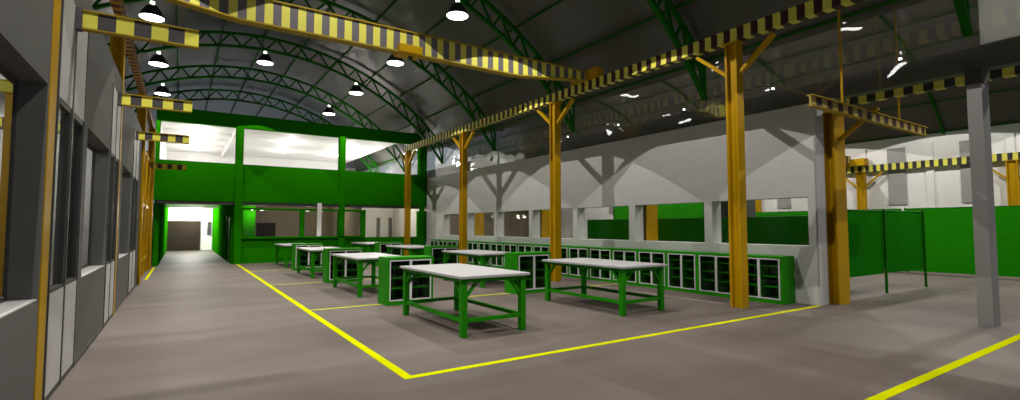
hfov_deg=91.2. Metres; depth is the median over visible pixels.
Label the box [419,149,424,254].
trim
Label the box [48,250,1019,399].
floor
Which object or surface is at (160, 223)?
wall
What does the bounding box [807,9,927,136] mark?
beam
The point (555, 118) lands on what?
steel column
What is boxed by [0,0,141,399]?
wall
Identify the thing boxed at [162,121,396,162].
ceiling
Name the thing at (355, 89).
pendant lamp
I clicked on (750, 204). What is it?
window
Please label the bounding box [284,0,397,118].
trim
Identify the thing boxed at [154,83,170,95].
pendant lamp
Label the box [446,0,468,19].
pendant lamp
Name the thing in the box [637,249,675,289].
storage cabinet
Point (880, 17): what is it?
rib
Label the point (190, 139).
trim
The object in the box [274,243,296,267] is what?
workbench
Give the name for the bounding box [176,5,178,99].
trim
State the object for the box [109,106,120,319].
door
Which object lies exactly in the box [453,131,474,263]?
steel column
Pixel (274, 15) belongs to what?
crane
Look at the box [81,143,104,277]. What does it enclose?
window
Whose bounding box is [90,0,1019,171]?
ceiling
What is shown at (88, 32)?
trim
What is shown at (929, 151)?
trim
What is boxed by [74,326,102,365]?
trim
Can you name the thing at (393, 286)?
shelf
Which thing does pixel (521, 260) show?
shelf
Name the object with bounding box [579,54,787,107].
rib
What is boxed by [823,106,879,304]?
steel column
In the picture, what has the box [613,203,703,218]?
curtain
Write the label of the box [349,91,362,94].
diffuser
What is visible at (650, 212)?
steel column
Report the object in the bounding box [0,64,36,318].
window
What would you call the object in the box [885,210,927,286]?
curtain
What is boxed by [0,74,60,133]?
ceiling
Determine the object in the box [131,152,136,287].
trim
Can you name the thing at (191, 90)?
roof truss
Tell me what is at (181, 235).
door
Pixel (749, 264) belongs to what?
shelf
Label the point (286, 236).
trim
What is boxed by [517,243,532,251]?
storage cabinet
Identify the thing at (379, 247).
storage cabinet
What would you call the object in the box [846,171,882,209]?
steel column
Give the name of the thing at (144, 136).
jib arm
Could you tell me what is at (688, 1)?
trim
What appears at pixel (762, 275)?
shelf
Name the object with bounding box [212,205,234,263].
wall
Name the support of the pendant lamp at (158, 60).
hanging from the roof truss at (203, 32)
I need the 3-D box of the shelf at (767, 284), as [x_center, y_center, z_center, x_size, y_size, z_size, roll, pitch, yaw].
[5.903,1.969,11.541,0.405,0.020,0.981,2,-4,-33]
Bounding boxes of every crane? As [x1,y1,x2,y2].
[163,0,602,85]
[845,156,868,166]
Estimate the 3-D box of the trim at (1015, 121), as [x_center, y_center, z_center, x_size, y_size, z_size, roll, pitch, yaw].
[14.126,-2.703,32.220,0.040,0.050,55.800,2,-4,-33]
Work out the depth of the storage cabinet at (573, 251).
16.78 m
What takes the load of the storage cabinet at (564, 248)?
on the floor
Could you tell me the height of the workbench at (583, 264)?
0.945 m
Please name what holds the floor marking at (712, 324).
on the floor
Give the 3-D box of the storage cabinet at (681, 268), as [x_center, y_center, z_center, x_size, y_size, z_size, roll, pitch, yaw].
[4.723,1.896,13.309,0.512,1.050,0.970,2,-4,-33]
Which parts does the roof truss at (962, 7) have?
post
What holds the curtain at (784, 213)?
on the floor
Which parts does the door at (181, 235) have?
rail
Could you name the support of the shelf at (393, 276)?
attached to the storage cabinet at (390, 274)
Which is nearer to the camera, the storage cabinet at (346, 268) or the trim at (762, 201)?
the storage cabinet at (346, 268)
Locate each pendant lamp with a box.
[138,1,164,21]
[148,51,168,66]
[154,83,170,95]
[256,51,273,65]
[323,105,334,114]
[349,83,362,94]
[387,54,403,65]
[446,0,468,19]
[894,58,905,64]
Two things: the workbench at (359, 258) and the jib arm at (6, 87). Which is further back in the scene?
the workbench at (359, 258)
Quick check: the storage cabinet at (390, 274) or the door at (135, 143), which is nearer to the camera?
the storage cabinet at (390, 274)
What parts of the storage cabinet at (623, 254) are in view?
door, door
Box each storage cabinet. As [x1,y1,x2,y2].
[291,243,322,269]
[323,248,363,282]
[374,242,402,265]
[378,255,433,305]
[424,245,458,263]
[430,239,445,245]
[438,240,446,245]
[447,240,458,245]
[467,241,485,264]
[478,241,489,266]
[490,242,509,268]
[505,251,550,293]
[517,243,532,251]
[637,249,675,289]
[666,250,700,293]
[697,252,729,297]
[748,254,795,304]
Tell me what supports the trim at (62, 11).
attached to the wall at (25, 25)
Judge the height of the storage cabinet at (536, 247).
1.050 m
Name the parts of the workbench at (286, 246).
leg, leg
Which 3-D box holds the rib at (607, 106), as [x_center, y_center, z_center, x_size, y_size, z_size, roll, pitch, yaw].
[4.012,-4.721,31.878,17.666,4.291,0.080,2,-4,-33]
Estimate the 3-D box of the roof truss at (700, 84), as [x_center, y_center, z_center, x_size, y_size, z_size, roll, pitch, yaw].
[-2.052,-5.450,8.706,17.441,5.097,0.120,2,-4,-33]
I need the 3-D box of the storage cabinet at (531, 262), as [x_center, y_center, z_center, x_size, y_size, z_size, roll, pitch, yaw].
[0.474,1.893,13.147,1.090,1.030,0.572,2,-4,-33]
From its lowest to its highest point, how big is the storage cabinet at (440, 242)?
1.050 m
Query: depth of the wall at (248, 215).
26.88 m
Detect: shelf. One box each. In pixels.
[330,268,357,271]
[391,274,429,278]
[391,284,429,288]
[520,259,541,261]
[520,268,544,270]
[526,276,544,279]
[669,275,693,278]
[671,267,695,269]
[700,261,728,263]
[701,270,729,272]
[701,278,729,282]
[748,263,777,266]
[748,273,777,277]
[748,282,780,287]
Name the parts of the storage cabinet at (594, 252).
door, door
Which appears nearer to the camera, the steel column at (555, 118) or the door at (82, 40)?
the door at (82, 40)
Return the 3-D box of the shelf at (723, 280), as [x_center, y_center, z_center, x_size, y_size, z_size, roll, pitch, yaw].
[5.304,2.018,12.451,0.405,0.020,0.981,2,-4,-33]
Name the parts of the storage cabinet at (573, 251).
door, door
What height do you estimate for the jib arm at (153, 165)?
0.240 m
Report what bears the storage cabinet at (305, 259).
on the floor
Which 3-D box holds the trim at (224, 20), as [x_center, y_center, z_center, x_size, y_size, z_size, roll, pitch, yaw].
[-9.393,-7.503,16.992,0.040,0.050,55.800,2,-4,-33]
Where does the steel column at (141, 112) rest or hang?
on the floor
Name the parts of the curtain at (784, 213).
rail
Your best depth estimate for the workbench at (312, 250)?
17.46 m
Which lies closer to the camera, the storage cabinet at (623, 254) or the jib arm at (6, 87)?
the jib arm at (6, 87)
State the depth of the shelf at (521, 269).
13.09 m
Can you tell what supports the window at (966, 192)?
in the wall at (947, 178)
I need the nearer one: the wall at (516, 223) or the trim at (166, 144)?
the trim at (166, 144)
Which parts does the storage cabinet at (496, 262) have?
door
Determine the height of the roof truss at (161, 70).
5.097 m
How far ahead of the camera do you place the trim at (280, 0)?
25.95 m
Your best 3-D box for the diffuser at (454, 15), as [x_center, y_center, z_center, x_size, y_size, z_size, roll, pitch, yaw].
[-1.621,-5.682,15.408,0.650,0.020,0.650,2,-4,-33]
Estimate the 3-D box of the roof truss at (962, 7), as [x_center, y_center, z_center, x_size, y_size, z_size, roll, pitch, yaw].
[0.885,-5.691,4.246,17.441,5.097,0.120,2,-4,-33]
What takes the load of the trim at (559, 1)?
attached to the ceiling at (569, 26)
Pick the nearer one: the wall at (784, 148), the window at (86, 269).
the window at (86, 269)
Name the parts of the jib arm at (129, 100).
wall plate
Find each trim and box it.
[42,0,63,399]
[59,6,77,384]
[73,32,88,366]
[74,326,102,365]
[103,84,113,327]
[108,92,117,321]
[112,107,121,315]
[128,128,134,289]
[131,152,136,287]
[134,143,139,276]
[157,200,424,208]
[163,128,231,137]
[165,143,224,149]
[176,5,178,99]
[189,138,227,144]
[205,20,225,110]
[221,129,235,157]
[231,0,281,112]
[233,126,243,263]
[241,236,362,238]
[257,0,336,115]
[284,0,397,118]
[315,0,469,121]
[338,136,345,247]
[351,0,563,125]
[358,0,901,170]
[376,218,379,236]
[388,218,391,236]
[397,0,694,131]
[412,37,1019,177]
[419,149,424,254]
[455,4,977,150]
[468,33,979,157]
[761,200,763,211]
[844,87,1019,117]
[845,121,1019,143]
[859,149,867,206]
[925,142,935,207]
[1005,133,1014,152]
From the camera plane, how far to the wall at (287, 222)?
30.66 m
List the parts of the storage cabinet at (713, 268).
door, door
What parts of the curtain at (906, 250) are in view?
rail, post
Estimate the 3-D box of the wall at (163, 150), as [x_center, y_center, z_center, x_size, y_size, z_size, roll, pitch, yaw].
[-18.226,-1.526,26.147,0.140,3.470,10.480,2,-4,-33]
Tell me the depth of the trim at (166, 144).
28.48 m
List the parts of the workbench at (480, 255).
leg, leg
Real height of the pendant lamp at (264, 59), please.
0.525 m
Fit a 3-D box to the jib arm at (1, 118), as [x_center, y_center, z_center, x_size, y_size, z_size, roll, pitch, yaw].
[-10.973,-1.738,11.566,1.450,0.220,0.100,2,-4,-33]
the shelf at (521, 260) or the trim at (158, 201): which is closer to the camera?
the shelf at (521, 260)
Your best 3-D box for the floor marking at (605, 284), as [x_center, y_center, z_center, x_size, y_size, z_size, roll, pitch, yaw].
[-0.425,2.381,12.595,8.750,0.004,0.070,2,-4,-33]
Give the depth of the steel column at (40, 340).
4.64 m
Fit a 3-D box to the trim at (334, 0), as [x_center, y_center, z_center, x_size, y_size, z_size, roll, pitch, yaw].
[-6.637,-7.405,18.802,0.040,0.050,55.800,2,-4,-33]
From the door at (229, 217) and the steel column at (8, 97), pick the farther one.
the door at (229, 217)
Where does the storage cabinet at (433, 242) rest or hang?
on the floor
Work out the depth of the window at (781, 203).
29.23 m
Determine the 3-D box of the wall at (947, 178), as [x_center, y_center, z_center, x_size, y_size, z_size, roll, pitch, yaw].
[14.336,0.388,32.191,0.300,6.100,56.000,2,-4,-33]
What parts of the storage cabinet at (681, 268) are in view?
door, door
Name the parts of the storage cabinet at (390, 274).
door, door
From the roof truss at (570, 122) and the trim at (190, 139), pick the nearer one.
the roof truss at (570, 122)
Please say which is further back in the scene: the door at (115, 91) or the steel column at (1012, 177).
the steel column at (1012, 177)
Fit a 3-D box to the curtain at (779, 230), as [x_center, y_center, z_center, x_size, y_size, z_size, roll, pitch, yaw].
[6.343,1.649,18.009,0.086,2.050,10.432,2,-4,-33]
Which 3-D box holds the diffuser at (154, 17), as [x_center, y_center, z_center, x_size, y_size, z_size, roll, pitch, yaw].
[-11.142,-5.675,15.545,0.650,0.020,0.650,2,-4,-33]
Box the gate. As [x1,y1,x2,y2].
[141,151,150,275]
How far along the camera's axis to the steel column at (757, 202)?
30.31 m
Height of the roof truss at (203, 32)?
5.097 m
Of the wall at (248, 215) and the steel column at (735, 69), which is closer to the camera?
the steel column at (735, 69)
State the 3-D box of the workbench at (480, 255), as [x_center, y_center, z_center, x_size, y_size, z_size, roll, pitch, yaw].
[-0.956,2.058,15.344,1.300,0.945,2.540,2,-4,-33]
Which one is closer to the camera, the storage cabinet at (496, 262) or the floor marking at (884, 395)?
the floor marking at (884, 395)
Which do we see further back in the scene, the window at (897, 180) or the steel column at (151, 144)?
the window at (897, 180)
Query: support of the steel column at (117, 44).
on the floor
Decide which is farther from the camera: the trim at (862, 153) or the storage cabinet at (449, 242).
the trim at (862, 153)
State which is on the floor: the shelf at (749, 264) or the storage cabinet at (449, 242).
the storage cabinet at (449, 242)
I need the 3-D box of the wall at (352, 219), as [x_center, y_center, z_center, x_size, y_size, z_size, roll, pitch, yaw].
[-9.757,1.631,29.264,0.100,3.300,6.700,2,-4,-33]
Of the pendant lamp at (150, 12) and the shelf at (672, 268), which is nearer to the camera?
the shelf at (672, 268)
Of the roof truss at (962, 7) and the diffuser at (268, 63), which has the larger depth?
the diffuser at (268, 63)
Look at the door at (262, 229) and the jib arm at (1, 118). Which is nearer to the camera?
the jib arm at (1, 118)
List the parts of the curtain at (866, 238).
rail, post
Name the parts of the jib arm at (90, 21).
wall plate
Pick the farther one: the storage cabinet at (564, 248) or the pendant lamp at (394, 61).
the pendant lamp at (394, 61)
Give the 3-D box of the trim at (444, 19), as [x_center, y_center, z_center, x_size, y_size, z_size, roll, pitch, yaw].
[-3.999,-6.360,20.483,0.040,0.050,55.800,2,-4,-33]
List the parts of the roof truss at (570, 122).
post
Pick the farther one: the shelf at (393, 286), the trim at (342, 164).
the trim at (342, 164)
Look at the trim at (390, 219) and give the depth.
32.46 m
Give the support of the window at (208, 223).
in the wall at (205, 215)
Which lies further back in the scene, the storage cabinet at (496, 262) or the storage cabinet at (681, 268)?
the storage cabinet at (496, 262)
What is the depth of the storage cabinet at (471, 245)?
22.94 m
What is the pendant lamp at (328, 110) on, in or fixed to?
hanging from the roof truss at (161, 70)
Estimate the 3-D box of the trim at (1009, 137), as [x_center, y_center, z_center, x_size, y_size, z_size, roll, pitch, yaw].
[21.344,-0.006,21.192,0.080,5.700,0.280,2,-4,-33]
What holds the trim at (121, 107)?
attached to the wall at (25, 25)
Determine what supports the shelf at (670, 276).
attached to the storage cabinet at (681, 268)
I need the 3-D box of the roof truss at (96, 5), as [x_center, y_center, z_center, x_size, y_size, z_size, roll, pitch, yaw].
[-7.925,-4.968,17.625,17.441,5.097,0.120,2,-4,-33]
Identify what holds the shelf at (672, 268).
attached to the storage cabinet at (681, 268)
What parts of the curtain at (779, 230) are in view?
rail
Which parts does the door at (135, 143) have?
frame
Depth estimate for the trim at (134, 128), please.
12.43 m
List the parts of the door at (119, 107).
frame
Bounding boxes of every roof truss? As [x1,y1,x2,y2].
[92,0,495,150]
[107,30,443,163]
[124,65,404,172]
[135,89,377,171]
[459,0,575,131]
[646,0,707,100]
[953,0,972,37]
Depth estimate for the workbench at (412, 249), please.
19.37 m
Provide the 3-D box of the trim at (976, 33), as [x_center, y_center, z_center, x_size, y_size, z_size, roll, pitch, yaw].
[10.874,-5.832,30.248,0.040,0.050,55.800,2,-4,-33]
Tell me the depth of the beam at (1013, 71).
10.00 m
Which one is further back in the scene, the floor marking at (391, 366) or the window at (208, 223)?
the window at (208, 223)
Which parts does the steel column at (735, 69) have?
cap plate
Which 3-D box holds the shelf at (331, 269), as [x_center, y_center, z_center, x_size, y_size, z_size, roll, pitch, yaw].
[-5.233,2.195,15.663,0.990,0.020,0.465,2,-4,-33]
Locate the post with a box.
[317,203,321,235]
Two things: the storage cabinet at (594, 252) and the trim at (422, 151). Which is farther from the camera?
the trim at (422, 151)
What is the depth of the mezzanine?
24.18 m
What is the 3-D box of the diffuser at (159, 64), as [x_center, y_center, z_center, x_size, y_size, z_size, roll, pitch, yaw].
[-14.078,-5.434,20.004,0.650,0.020,0.650,2,-4,-33]
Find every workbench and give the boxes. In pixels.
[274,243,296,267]
[296,247,337,278]
[331,252,399,296]
[351,242,373,262]
[386,245,423,255]
[400,263,529,337]
[442,250,504,287]
[542,258,666,315]
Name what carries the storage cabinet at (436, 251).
on the floor
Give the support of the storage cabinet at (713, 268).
on the floor
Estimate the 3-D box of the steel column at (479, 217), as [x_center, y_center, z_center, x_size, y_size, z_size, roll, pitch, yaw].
[-1.380,0.873,24.494,0.540,4.300,1.091,2,-4,-33]
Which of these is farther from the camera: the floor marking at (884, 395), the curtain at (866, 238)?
the curtain at (866, 238)
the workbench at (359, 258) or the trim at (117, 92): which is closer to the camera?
the trim at (117, 92)
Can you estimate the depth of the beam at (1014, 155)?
23.55 m
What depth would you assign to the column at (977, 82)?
8.66 m
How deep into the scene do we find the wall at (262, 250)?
24.55 m
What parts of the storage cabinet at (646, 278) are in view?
door, door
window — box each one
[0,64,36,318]
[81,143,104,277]
[207,222,210,234]
[721,200,755,216]
[777,199,790,207]
[887,147,907,204]
[959,140,971,202]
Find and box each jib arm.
[0,79,12,93]
[0,117,59,131]
[75,7,198,49]
[118,92,191,112]
[135,131,188,143]
[151,162,186,169]
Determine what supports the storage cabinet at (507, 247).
on the floor
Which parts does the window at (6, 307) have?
sill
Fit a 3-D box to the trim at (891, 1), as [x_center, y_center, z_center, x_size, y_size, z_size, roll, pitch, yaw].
[-0.747,-3.230,22.455,0.040,0.050,55.800,2,-4,-33]
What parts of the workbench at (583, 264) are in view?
leg, leg, leg, leg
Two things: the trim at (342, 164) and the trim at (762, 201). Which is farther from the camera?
the trim at (762, 201)
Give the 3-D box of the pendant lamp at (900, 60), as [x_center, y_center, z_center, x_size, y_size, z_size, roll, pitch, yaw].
[16.205,-5.647,20.738,0.690,0.525,0.690,2,-4,-33]
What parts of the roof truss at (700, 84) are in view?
post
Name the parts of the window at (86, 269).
sill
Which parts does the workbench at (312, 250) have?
leg, leg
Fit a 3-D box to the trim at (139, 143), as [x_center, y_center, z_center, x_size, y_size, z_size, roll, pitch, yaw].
[-10.444,0.368,13.939,0.062,4.170,0.030,2,-4,-33]
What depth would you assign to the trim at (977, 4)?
23.65 m
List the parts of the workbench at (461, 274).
leg, leg, leg, leg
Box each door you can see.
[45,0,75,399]
[61,31,87,381]
[104,87,117,326]
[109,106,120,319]
[128,131,136,294]
[131,140,139,290]
[167,221,200,250]
[227,217,229,260]
[256,223,275,236]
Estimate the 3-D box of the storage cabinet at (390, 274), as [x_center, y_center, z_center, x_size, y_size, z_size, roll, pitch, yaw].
[-2.350,1.793,11.293,1.090,1.030,0.572,2,-4,-33]
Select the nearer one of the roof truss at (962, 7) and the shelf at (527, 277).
the roof truss at (962, 7)
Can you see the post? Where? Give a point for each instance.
(319, 205)
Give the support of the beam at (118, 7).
on the steel column at (40, 340)
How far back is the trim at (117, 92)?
9.08 m
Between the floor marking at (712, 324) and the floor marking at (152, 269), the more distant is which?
the floor marking at (152, 269)
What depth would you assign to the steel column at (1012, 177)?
21.02 m
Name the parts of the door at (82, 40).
frame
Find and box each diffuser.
[139,13,163,21]
[148,62,167,66]
[155,92,169,95]
[257,61,272,65]
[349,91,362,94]
[387,61,403,65]
[447,11,467,19]
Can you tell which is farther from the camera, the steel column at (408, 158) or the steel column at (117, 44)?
the steel column at (408, 158)
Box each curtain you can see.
[587,216,808,244]
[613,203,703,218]
[703,208,901,256]
[847,209,888,292]
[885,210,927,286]
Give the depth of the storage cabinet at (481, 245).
21.83 m
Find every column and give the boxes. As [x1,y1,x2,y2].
[0,79,12,296]
[33,0,60,399]
[110,36,125,314]
[136,94,147,284]
[147,128,156,269]
[401,150,415,255]
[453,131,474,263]
[474,213,483,235]
[537,98,574,281]
[540,210,549,237]
[643,205,657,240]
[696,32,776,308]
[755,200,760,211]
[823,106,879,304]
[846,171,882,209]
[964,67,1000,327]
[993,159,1019,205]
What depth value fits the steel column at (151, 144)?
20.12 m
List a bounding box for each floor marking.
[144,267,154,279]
[236,264,413,379]
[310,284,610,310]
[411,305,819,377]
[865,334,1019,399]
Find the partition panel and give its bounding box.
[904,205,1019,276]
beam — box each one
[110,0,154,127]
[402,0,865,152]
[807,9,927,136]
[846,65,1019,105]
[846,152,1019,173]
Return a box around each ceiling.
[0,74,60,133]
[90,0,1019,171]
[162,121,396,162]
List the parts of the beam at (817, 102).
hanger rod, hanger rod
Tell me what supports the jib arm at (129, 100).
attached to the wall at (25, 25)
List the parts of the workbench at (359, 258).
leg, leg, leg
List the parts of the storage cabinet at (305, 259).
door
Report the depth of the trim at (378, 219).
32.02 m
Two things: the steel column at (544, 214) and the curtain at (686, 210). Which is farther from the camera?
the curtain at (686, 210)
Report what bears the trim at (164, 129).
attached to the wall at (163, 150)
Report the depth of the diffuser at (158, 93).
24.37 m
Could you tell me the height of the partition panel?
2.430 m
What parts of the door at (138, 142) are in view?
frame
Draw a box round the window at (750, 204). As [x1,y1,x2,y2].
[721,200,755,216]
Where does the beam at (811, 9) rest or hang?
on the steel column at (735, 69)
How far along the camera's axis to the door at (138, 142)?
13.83 m
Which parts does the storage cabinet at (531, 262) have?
door, door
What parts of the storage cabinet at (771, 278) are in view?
door, door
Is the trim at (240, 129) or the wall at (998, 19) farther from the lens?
the trim at (240, 129)
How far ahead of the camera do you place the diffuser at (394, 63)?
19.87 m
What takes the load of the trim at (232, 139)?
attached to the wall at (171, 155)
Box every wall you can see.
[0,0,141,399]
[0,130,91,284]
[151,203,212,250]
[152,200,167,266]
[159,121,166,159]
[166,151,337,207]
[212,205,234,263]
[232,207,425,263]
[242,205,255,236]
[255,206,329,236]
[329,207,361,235]
[362,208,392,236]
[364,171,528,236]
[393,103,828,305]
[561,123,1019,238]
[978,0,1019,43]
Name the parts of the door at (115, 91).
frame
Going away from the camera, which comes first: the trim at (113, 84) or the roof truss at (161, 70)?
the trim at (113, 84)
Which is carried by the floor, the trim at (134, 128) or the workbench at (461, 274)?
the workbench at (461, 274)
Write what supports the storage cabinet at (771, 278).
on the floor
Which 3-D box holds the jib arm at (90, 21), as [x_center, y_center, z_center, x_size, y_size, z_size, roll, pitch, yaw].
[-4.349,-1.996,5.874,1.171,0.240,0.120,2,-4,-33]
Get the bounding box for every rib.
[447,101,632,146]
[500,81,698,131]
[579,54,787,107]
[715,15,944,134]
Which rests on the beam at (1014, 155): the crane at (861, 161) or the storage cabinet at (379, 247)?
the crane at (861, 161)
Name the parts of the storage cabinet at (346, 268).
door, door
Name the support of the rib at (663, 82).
attached to the wall at (947, 178)
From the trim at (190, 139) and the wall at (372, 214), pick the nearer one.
the trim at (190, 139)
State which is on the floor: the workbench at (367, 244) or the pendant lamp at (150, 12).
the workbench at (367, 244)
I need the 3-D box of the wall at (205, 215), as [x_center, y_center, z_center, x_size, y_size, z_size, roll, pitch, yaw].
[-21.449,2.025,37.664,17.400,3.420,0.200,2,-4,-33]
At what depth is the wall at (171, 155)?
32.61 m
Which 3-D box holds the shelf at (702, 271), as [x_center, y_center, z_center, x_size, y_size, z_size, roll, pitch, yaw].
[5.304,1.788,12.463,0.405,0.020,0.981,2,-4,-33]
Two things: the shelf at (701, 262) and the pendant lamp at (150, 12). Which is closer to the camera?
the shelf at (701, 262)
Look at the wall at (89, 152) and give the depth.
15.02 m
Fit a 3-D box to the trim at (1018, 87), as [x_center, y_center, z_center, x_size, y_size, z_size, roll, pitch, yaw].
[13.169,-3.928,31.656,0.040,0.050,55.800,2,-4,-33]
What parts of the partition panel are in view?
rail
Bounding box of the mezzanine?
[153,109,426,206]

